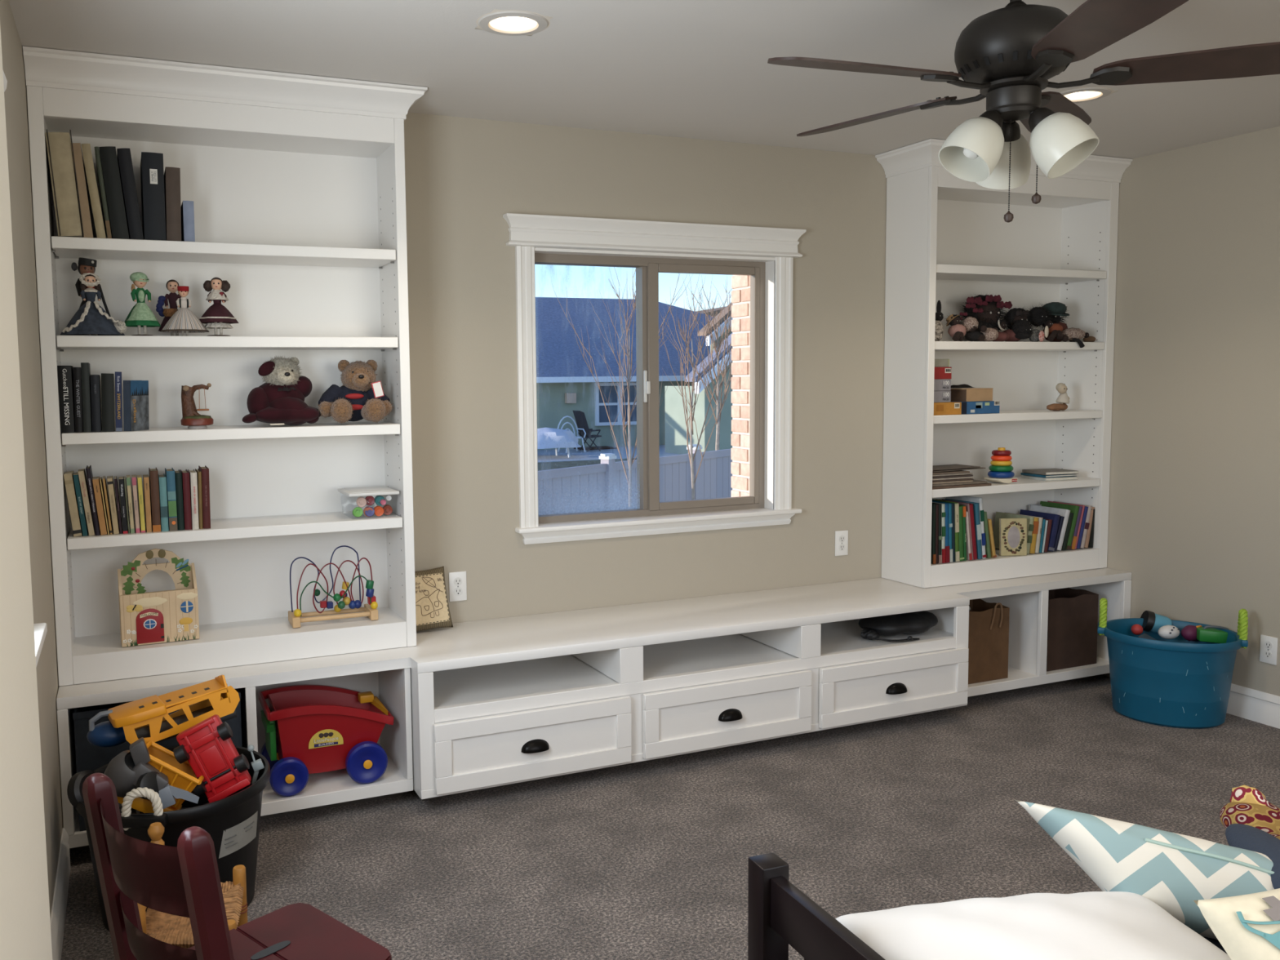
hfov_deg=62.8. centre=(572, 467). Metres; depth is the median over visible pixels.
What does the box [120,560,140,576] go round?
print
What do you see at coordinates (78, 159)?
book
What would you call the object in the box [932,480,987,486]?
board
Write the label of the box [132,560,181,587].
print
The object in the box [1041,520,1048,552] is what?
book
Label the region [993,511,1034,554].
book
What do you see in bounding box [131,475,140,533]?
book
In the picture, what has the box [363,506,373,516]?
spool
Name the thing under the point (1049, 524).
book
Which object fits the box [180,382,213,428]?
tree figurine
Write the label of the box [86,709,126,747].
bowl
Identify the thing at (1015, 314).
doll
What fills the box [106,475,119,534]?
book
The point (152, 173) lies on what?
book
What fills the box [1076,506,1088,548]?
book
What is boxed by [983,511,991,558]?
book
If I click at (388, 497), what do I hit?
spool
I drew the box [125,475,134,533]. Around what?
book
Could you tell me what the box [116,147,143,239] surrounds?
book
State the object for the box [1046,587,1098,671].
paper bag
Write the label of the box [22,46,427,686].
bookcase
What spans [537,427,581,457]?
covered table
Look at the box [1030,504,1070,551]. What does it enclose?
book
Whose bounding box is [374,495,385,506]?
spool
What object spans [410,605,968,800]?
drawer cabinet
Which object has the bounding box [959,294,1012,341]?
doll
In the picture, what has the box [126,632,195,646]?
print
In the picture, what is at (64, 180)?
book
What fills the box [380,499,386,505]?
spool
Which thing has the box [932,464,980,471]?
book
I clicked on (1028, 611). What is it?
base cabinet
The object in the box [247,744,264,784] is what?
stand
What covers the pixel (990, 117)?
socket
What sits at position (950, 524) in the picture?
book
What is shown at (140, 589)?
print
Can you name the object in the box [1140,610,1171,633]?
bottle
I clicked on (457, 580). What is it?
receptacle
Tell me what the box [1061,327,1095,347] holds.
doll
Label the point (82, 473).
book
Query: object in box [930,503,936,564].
book
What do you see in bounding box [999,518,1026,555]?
picture frame
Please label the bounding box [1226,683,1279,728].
baseboard
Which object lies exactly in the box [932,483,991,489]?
board
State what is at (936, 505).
book
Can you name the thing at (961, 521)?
book
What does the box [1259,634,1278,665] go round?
wall outlet
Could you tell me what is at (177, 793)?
saw
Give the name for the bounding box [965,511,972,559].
book
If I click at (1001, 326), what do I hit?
doll
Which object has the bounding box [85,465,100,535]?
book
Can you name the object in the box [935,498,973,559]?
book
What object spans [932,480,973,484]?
board
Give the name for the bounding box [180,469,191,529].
book
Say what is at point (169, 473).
book
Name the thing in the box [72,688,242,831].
storage bin
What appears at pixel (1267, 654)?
receptacle
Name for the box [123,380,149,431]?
book
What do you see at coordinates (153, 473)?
book
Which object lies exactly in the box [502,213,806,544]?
window
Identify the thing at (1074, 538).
book
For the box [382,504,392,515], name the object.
spool
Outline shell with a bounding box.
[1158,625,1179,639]
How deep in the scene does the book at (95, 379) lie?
3.26 m
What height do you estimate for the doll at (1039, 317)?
0.184 m
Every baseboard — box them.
[50,827,70,959]
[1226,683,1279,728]
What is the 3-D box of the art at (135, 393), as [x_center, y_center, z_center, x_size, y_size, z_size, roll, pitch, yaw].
[-1.383,-0.244,3.344,0.001,0.028,0.103,2,5,7]
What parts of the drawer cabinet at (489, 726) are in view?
panel, drawer, handle, rail, panel, rail, drawer, handle, drawer, handle, panel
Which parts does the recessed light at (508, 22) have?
bulb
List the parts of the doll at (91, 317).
skirt trim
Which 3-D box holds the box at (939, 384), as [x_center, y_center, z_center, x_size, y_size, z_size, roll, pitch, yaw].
[1.590,-0.369,4.675,0.102,0.050,0.172,-3,5,-23]
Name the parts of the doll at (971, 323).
leg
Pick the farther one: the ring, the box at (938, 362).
the box at (938, 362)
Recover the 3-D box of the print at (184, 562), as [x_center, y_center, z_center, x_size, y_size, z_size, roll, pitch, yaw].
[-1.300,0.318,3.507,0.025,0.022,0.002,-3,5,-26]
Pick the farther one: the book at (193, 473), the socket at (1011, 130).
the book at (193, 473)
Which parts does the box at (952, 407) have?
print panel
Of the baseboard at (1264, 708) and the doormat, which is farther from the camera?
the doormat
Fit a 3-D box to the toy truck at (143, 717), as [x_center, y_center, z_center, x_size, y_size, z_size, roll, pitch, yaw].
[-1.149,0.692,3.010,0.341,0.179,0.166,-4,6,-30]
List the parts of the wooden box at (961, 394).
panel, lid, panel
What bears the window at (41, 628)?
in the wall at (13, 63)
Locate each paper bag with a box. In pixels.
[968,598,1009,684]
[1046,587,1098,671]
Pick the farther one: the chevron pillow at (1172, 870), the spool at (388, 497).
the spool at (388, 497)
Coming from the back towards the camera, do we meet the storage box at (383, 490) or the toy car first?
the storage box at (383, 490)
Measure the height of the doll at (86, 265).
0.253 m
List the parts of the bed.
post, rail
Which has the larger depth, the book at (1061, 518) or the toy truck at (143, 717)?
the book at (1061, 518)
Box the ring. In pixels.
[66,769,96,808]
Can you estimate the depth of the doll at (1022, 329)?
4.78 m
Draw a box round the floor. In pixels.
[61,675,1279,959]
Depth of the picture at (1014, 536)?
4.84 m
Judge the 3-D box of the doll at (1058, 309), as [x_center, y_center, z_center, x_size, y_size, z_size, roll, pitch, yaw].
[2.289,-0.702,4.984,0.225,0.214,0.175,-3,5,-23]
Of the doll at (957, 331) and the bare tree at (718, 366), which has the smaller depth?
the doll at (957, 331)
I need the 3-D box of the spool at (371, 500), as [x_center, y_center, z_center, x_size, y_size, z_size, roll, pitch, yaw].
[-0.713,0.115,3.671,0.035,0.036,0.024,-2,5,-13]
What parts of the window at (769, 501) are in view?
casing, pane, frame, head casing, sash, casing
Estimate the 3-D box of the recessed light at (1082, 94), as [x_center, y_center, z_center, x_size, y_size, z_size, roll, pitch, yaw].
[1.800,-1.355,3.703,0.250,0.081,0.250,-3,5,-23]
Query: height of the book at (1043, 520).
0.158 m
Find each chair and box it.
[82,773,391,959]
[137,822,247,948]
[557,415,586,453]
[573,410,601,451]
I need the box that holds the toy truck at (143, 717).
[107,675,239,745]
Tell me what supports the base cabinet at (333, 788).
on the floor
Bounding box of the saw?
[166,784,199,804]
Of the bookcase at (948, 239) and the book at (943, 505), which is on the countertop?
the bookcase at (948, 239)
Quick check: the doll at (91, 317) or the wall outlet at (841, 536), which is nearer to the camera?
the doll at (91, 317)
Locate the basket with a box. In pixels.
[162,308,177,316]
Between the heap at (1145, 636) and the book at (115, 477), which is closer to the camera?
the book at (115, 477)
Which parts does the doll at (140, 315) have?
leg, leg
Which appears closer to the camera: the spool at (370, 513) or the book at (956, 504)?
the spool at (370, 513)
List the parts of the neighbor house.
pane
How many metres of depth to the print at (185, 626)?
3.45 m
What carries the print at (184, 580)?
attached to the cottage
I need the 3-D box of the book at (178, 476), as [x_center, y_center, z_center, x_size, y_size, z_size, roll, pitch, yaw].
[-1.303,0.105,3.458,0.019,0.187,0.149,-3,5,-23]
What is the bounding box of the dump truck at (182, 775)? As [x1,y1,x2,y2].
[116,740,204,813]
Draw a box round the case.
[1196,625,1228,643]
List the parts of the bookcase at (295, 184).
panel, panel, rail, panel, shelf, crown moulding, shelf, shelf, shelf, panel, rail, panel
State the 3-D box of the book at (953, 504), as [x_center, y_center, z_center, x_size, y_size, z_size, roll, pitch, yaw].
[1.667,0.284,4.784,0.027,0.265,0.214,-3,5,-23]
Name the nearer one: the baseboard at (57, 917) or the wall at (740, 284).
the baseboard at (57, 917)
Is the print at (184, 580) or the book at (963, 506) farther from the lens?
the book at (963, 506)
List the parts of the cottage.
panel, door, panel, panel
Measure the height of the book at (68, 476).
0.200 m
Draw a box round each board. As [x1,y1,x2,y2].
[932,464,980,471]
[932,466,985,472]
[932,470,969,475]
[932,472,973,476]
[932,474,973,478]
[932,476,973,480]
[932,478,973,482]
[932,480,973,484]
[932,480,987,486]
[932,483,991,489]
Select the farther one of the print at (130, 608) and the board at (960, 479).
the board at (960, 479)
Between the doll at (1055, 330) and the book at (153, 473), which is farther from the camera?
the doll at (1055, 330)
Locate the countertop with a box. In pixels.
[56,567,1131,710]
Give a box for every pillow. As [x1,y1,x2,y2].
[835,891,1231,959]
[1014,799,1274,939]
[1193,888,1279,959]
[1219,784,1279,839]
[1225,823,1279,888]
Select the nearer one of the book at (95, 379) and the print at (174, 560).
the book at (95, 379)
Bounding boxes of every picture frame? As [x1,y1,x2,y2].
[414,565,453,631]
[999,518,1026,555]
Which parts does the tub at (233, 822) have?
rope handle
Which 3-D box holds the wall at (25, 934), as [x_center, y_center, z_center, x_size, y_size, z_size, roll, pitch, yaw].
[-0.287,0.187,0.113,0.269,2.550,2.000,-3,5,-23]
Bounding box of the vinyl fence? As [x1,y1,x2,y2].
[537,444,732,514]
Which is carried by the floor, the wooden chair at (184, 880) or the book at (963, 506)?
the wooden chair at (184, 880)
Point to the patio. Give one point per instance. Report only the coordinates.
(548, 455)
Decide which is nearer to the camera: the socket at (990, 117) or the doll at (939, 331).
the socket at (990, 117)
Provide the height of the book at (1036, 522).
0.170 m
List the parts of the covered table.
leg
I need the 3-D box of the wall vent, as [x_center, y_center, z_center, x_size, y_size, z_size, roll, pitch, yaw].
[-0.067,-2.146,32.293,0.320,0.320,0.200,-3,5,-23]
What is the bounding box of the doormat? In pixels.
[573,445,617,449]
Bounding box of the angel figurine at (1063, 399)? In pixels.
[1046,382,1069,410]
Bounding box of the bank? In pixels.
[537,457,636,471]
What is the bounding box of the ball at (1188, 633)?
[1180,625,1201,641]
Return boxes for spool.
[352,506,363,516]
[355,496,366,506]
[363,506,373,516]
[364,495,374,505]
[364,506,374,516]
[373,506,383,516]
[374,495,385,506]
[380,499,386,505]
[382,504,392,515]
[385,494,391,500]
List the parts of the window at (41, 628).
head casing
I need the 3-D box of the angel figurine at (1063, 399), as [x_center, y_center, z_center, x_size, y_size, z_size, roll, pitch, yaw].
[2.296,-0.334,4.950,0.149,0.132,0.059,-3,6,-28]
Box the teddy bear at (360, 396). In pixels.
[318,360,393,424]
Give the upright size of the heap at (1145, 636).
0.260 m
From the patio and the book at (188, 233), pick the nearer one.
the book at (188, 233)
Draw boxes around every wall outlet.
[448,571,466,601]
[835,529,848,555]
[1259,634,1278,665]
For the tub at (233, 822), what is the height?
0.444 m
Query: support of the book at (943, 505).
on the bookcase at (948, 239)
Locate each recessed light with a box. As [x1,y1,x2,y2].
[475,8,552,35]
[1059,86,1118,102]
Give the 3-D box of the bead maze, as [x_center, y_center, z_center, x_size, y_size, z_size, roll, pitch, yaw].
[-0.850,0.413,3.708,0.303,0.260,0.126,-3,5,-22]
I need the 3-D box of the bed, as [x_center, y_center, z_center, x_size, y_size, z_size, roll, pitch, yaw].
[1.217,0.995,1.695,1.602,0.638,0.912,-2,5,-20]
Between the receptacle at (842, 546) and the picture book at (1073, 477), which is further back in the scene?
the picture book at (1073, 477)
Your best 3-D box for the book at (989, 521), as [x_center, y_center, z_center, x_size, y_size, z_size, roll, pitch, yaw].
[1.879,0.317,4.878,0.050,0.179,0.215,-3,5,-23]
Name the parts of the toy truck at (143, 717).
panel, panel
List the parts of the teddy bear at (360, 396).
leg, leg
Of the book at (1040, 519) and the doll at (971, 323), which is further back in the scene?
the book at (1040, 519)
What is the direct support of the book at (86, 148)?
on the bookcase at (295, 184)
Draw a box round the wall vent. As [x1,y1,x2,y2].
[564,392,576,403]
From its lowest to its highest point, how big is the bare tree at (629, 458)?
4.241 m
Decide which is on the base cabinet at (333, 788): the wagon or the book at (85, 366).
the wagon
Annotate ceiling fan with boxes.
[767,0,1279,222]
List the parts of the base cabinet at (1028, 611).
rail, panel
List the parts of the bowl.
handle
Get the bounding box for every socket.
[978,110,1003,128]
[1001,120,1020,142]
[1028,106,1055,131]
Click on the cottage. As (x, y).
(166, 615)
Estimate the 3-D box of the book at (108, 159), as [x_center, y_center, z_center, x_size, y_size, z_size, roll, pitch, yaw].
[-1.469,-0.861,3.353,0.074,0.284,0.239,-3,5,-23]
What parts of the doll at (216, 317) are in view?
leg, skirt trim, leg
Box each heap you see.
[118,802,209,813]
[1137,633,1157,640]
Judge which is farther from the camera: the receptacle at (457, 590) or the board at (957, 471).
the board at (957, 471)
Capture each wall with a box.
[0,0,62,919]
[0,26,52,959]
[404,112,886,622]
[730,275,750,497]
[1105,126,1279,696]
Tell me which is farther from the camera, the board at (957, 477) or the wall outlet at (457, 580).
the board at (957, 477)
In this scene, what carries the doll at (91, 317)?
on the bookcase at (295, 184)
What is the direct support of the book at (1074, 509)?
on the bookcase at (948, 239)
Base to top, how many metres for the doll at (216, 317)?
0.196 m
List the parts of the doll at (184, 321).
skirt trim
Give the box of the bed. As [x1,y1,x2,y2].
[747,852,885,959]
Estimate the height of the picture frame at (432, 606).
0.232 m
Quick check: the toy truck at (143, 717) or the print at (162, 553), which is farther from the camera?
the print at (162, 553)
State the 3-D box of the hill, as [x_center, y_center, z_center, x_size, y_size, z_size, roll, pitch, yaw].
[21.209,-8.486,81.487,51.055,9.580,6.000,-3,5,-23]
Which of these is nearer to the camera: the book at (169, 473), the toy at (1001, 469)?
the book at (169, 473)
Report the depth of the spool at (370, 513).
3.64 m
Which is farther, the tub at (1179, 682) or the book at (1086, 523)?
the book at (1086, 523)
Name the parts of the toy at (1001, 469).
post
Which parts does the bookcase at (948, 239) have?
panel, panel, crown moulding, panel, rail, shelf, shelf, shelf, panel, shelf, rail, panel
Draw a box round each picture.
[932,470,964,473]
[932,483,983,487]
[1007,526,1020,547]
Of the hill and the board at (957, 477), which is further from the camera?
the hill
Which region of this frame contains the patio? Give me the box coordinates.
[537,444,679,462]
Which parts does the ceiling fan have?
blade, blade, lamp shade, bulb, lamp shade, pull chain, pull chain, blade, lamp shade, blade, blade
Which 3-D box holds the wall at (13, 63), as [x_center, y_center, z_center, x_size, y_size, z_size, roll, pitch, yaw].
[-1.266,0.020,2.216,0.140,2.550,2.650,-3,5,-23]
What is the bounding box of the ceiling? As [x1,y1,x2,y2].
[8,0,1279,159]
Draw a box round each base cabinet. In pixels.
[57,667,413,851]
[967,579,1131,699]
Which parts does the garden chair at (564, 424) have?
backrest, leg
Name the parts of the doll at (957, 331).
leg, leg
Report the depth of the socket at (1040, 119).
2.51 m
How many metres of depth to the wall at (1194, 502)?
4.56 m
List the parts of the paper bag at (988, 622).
twisted handle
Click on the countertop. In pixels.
(531, 637)
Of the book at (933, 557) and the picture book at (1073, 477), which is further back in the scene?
the picture book at (1073, 477)
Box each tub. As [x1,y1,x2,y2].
[75,745,270,931]
[1097,597,1248,728]
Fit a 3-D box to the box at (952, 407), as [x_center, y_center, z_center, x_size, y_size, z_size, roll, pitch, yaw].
[1.618,-0.267,4.706,0.163,0.055,0.191,-3,5,-23]
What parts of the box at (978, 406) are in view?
print panel, print panel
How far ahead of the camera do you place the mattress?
2.03 m
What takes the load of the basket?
on the doll at (171, 286)
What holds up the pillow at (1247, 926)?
on the mattress
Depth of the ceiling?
3.18 m
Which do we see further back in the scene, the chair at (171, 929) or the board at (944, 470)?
the board at (944, 470)
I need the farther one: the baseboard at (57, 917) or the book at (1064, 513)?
the book at (1064, 513)
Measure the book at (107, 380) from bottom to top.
0.183 m
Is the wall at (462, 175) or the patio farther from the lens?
the patio
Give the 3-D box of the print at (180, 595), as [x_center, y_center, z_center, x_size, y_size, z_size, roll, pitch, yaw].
[-1.270,0.424,3.445,0.066,0.024,0.002,-3,5,-26]
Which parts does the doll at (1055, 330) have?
leg, leg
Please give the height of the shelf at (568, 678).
0.018 m
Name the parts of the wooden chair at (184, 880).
post, rail, post, seat, seat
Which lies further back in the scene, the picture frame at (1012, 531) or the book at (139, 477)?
the picture frame at (1012, 531)
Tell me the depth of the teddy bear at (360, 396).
3.62 m
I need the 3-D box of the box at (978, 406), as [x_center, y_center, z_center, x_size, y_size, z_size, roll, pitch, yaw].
[1.806,-0.278,4.787,0.222,0.058,0.172,-3,5,-23]
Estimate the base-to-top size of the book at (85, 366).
0.216 m
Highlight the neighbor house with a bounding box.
[535,297,733,454]
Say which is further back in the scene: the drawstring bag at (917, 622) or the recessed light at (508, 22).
the drawstring bag at (917, 622)
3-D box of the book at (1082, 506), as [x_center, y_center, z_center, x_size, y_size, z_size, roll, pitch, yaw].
[2.382,0.278,5.093,0.061,0.209,0.214,-3,5,-23]
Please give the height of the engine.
0.184 m
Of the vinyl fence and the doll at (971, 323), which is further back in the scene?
the vinyl fence
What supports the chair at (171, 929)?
on the floor
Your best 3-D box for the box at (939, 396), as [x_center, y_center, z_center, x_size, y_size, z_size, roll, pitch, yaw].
[1.592,-0.319,4.680,0.102,0.050,0.172,-3,5,-23]
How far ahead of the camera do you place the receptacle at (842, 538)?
4.75 m
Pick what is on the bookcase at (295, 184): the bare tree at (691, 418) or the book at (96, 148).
the book at (96, 148)
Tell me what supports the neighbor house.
on the bank
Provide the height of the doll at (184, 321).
0.164 m
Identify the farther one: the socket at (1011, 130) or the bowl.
the bowl
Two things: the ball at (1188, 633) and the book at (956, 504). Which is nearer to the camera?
the ball at (1188, 633)
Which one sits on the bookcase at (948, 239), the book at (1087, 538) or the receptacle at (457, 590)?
the book at (1087, 538)
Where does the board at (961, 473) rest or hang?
on the board at (964, 475)
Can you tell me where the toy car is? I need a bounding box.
[173,714,251,802]
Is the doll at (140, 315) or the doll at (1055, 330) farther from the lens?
the doll at (1055, 330)
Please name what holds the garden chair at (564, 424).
on the patio
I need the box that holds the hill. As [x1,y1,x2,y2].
[696,306,726,316]
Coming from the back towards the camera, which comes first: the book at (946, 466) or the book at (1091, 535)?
the book at (1091, 535)
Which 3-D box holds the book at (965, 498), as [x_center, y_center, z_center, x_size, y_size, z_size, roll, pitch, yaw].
[1.824,0.269,4.850,0.047,0.281,0.215,-3,5,-23]
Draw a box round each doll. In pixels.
[59,272,127,335]
[71,257,111,335]
[124,271,160,335]
[155,280,187,336]
[160,285,209,336]
[199,277,239,336]
[934,300,943,341]
[944,313,966,341]
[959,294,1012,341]
[962,316,985,341]
[980,325,998,341]
[992,318,1009,341]
[1002,306,1033,342]
[1010,320,1034,339]
[1026,303,1052,342]
[1033,302,1075,342]
[1038,320,1062,342]
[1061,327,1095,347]
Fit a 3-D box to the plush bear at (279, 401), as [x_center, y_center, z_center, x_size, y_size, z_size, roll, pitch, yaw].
[-0.990,-0.264,3.561,0.269,0.243,0.164,-2,5,-19]
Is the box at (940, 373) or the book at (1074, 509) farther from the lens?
the book at (1074, 509)
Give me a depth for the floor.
3.39 m
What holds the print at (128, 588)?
attached to the cottage
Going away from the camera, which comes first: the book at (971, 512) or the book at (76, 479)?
the book at (76, 479)
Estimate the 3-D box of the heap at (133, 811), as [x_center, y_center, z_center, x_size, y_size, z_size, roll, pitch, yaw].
[-1.139,1.016,2.934,0.254,0.229,0.312,-3,5,-23]
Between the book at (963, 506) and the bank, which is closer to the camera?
the book at (963, 506)
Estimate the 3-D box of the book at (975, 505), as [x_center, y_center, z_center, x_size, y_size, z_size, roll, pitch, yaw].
[1.803,0.281,4.842,0.050,0.258,0.215,-3,5,-23]
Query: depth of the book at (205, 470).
3.42 m
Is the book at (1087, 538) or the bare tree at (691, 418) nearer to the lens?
the book at (1087, 538)
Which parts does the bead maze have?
rail, rail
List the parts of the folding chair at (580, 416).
backrest, seat, armrest, leg, leg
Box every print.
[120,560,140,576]
[122,576,135,595]
[126,604,142,612]
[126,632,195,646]
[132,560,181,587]
[133,596,167,607]
[136,582,146,593]
[145,550,153,559]
[158,549,165,558]
[171,557,190,572]
[176,591,197,599]
[178,617,192,624]
[179,571,190,586]
[182,559,188,564]
[183,623,188,631]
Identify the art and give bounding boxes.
[130,380,148,395]
[130,394,149,431]
[131,388,148,395]
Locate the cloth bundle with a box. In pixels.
[951,384,973,387]
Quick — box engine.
[103,737,175,808]
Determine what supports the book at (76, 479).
on the bookcase at (295, 184)
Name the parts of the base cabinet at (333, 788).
panel, rail, panel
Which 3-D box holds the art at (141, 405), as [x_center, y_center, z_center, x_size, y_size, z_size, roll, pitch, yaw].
[-1.385,-0.176,3.348,0.001,0.115,0.108,2,5,6]
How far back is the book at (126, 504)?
3.33 m
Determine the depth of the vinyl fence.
13.41 m
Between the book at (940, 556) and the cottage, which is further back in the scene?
the book at (940, 556)
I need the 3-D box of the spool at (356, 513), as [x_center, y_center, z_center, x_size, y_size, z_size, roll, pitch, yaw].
[-0.749,0.155,3.637,0.036,0.037,0.028,-3,5,-23]
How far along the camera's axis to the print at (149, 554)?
3.46 m
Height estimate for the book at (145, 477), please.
0.177 m
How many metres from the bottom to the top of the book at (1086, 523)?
0.206 m
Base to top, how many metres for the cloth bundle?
0.017 m
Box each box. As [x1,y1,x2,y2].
[337,485,399,497]
[933,367,951,379]
[933,379,951,391]
[933,391,951,402]
[933,401,961,415]
[934,359,949,367]
[945,387,992,401]
[958,400,999,413]
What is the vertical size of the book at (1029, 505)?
0.195 m
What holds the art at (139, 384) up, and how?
on the book at (135, 393)
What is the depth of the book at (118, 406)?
3.29 m
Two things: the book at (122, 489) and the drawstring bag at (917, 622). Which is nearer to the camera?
the book at (122, 489)
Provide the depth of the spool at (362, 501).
3.63 m
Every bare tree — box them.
[551,266,693,508]
[658,274,731,499]
[674,275,732,450]
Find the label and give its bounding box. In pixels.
[224,821,254,848]
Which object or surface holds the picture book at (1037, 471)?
on the picture book at (1021, 473)
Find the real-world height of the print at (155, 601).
0.032 m
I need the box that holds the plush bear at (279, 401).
[242,355,320,425]
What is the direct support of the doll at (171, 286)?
on the bookcase at (295, 184)
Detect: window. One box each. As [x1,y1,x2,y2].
[2,69,47,667]
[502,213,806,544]
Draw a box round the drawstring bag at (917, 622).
[858,610,937,642]
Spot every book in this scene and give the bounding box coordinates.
[44,128,84,237]
[57,365,75,432]
[62,471,82,537]
[71,142,93,237]
[72,472,88,536]
[73,367,83,432]
[77,468,95,535]
[80,143,106,238]
[80,362,92,432]
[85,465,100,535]
[90,374,102,431]
[92,475,107,535]
[94,146,111,238]
[98,146,128,239]
[99,476,109,534]
[101,373,114,431]
[102,475,112,534]
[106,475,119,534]
[114,475,122,533]
[115,371,122,431]
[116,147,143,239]
[118,476,128,533]
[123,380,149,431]
[124,475,129,533]
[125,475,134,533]
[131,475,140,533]
[137,475,145,532]
[140,151,165,240]
[142,474,151,532]
[148,466,160,532]
[158,473,168,531]
[164,166,181,240]
[164,467,177,530]
[174,469,184,530]
[180,200,195,241]
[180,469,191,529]
[187,469,199,528]
[195,468,202,528]
[198,465,210,528]
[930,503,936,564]
[932,498,959,561]
[932,500,952,562]
[932,501,949,562]
[932,502,942,563]
[932,502,945,563]
[933,500,955,561]
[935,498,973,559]
[935,503,938,563]
[942,497,982,559]
[942,499,977,559]
[946,495,986,558]
[958,504,966,560]
[958,505,964,560]
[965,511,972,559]
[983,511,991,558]
[987,519,996,557]
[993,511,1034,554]
[1005,512,1039,553]
[1006,512,1043,553]
[1019,509,1060,551]
[1020,472,1075,477]
[1021,475,1076,480]
[1022,468,1077,475]
[1028,504,1041,510]
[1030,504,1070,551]
[1039,519,1045,552]
[1040,501,1079,550]
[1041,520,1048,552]
[1042,518,1052,551]
[1047,501,1084,549]
[1053,501,1092,548]
[1053,515,1064,551]
[1061,512,1073,550]
[1071,506,1082,549]
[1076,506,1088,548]
[1084,506,1094,547]
[1088,509,1094,547]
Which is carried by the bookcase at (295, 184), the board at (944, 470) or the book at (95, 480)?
the book at (95, 480)
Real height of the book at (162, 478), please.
0.175 m
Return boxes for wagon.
[257,684,394,796]
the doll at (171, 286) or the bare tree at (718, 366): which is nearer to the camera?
the doll at (171, 286)
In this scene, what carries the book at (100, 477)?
on the bookcase at (295, 184)
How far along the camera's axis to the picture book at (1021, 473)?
4.95 m
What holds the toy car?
in the tub at (233, 822)
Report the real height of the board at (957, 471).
0.007 m
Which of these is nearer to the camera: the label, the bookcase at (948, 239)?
the label
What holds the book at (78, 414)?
on the bookcase at (295, 184)
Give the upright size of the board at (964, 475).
0.008 m
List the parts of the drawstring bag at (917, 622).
cord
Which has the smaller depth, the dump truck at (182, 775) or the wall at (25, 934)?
the wall at (25, 934)
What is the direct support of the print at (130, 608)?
attached to the cottage
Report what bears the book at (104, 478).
on the bookcase at (295, 184)
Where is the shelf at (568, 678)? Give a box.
[433,618,953,708]
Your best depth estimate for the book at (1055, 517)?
4.94 m
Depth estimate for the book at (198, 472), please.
3.42 m
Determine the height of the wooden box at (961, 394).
0.058 m
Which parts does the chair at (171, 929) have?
leg, leg, seat, leg, leg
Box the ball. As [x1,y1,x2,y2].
[1130,624,1142,635]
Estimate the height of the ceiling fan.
0.602 m
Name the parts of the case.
carry handle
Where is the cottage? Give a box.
[117,548,199,647]
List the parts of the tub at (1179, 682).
rope handle, rope handle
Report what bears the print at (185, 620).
on the cottage
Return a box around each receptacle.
[453,577,462,586]
[453,586,462,595]
[839,535,844,542]
[839,543,844,551]
[1263,650,1271,658]
[1264,641,1272,648]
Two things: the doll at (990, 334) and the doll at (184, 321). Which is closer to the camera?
the doll at (184, 321)
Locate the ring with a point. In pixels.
(74, 789)
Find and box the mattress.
[1202,936,1227,954]
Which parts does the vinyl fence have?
rail, post, rail, post, rail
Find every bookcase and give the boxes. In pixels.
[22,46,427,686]
[875,138,1133,588]
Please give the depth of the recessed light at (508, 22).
2.92 m
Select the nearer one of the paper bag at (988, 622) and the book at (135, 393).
the book at (135, 393)
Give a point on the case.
(1207, 633)
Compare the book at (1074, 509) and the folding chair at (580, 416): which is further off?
the folding chair at (580, 416)
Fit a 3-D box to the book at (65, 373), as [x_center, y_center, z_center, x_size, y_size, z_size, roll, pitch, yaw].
[-1.596,-0.217,3.300,0.038,0.207,0.166,-3,5,-23]
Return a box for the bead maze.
[288,545,378,627]
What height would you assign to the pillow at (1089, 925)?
0.170 m
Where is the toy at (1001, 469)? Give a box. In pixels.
[983,447,1017,483]

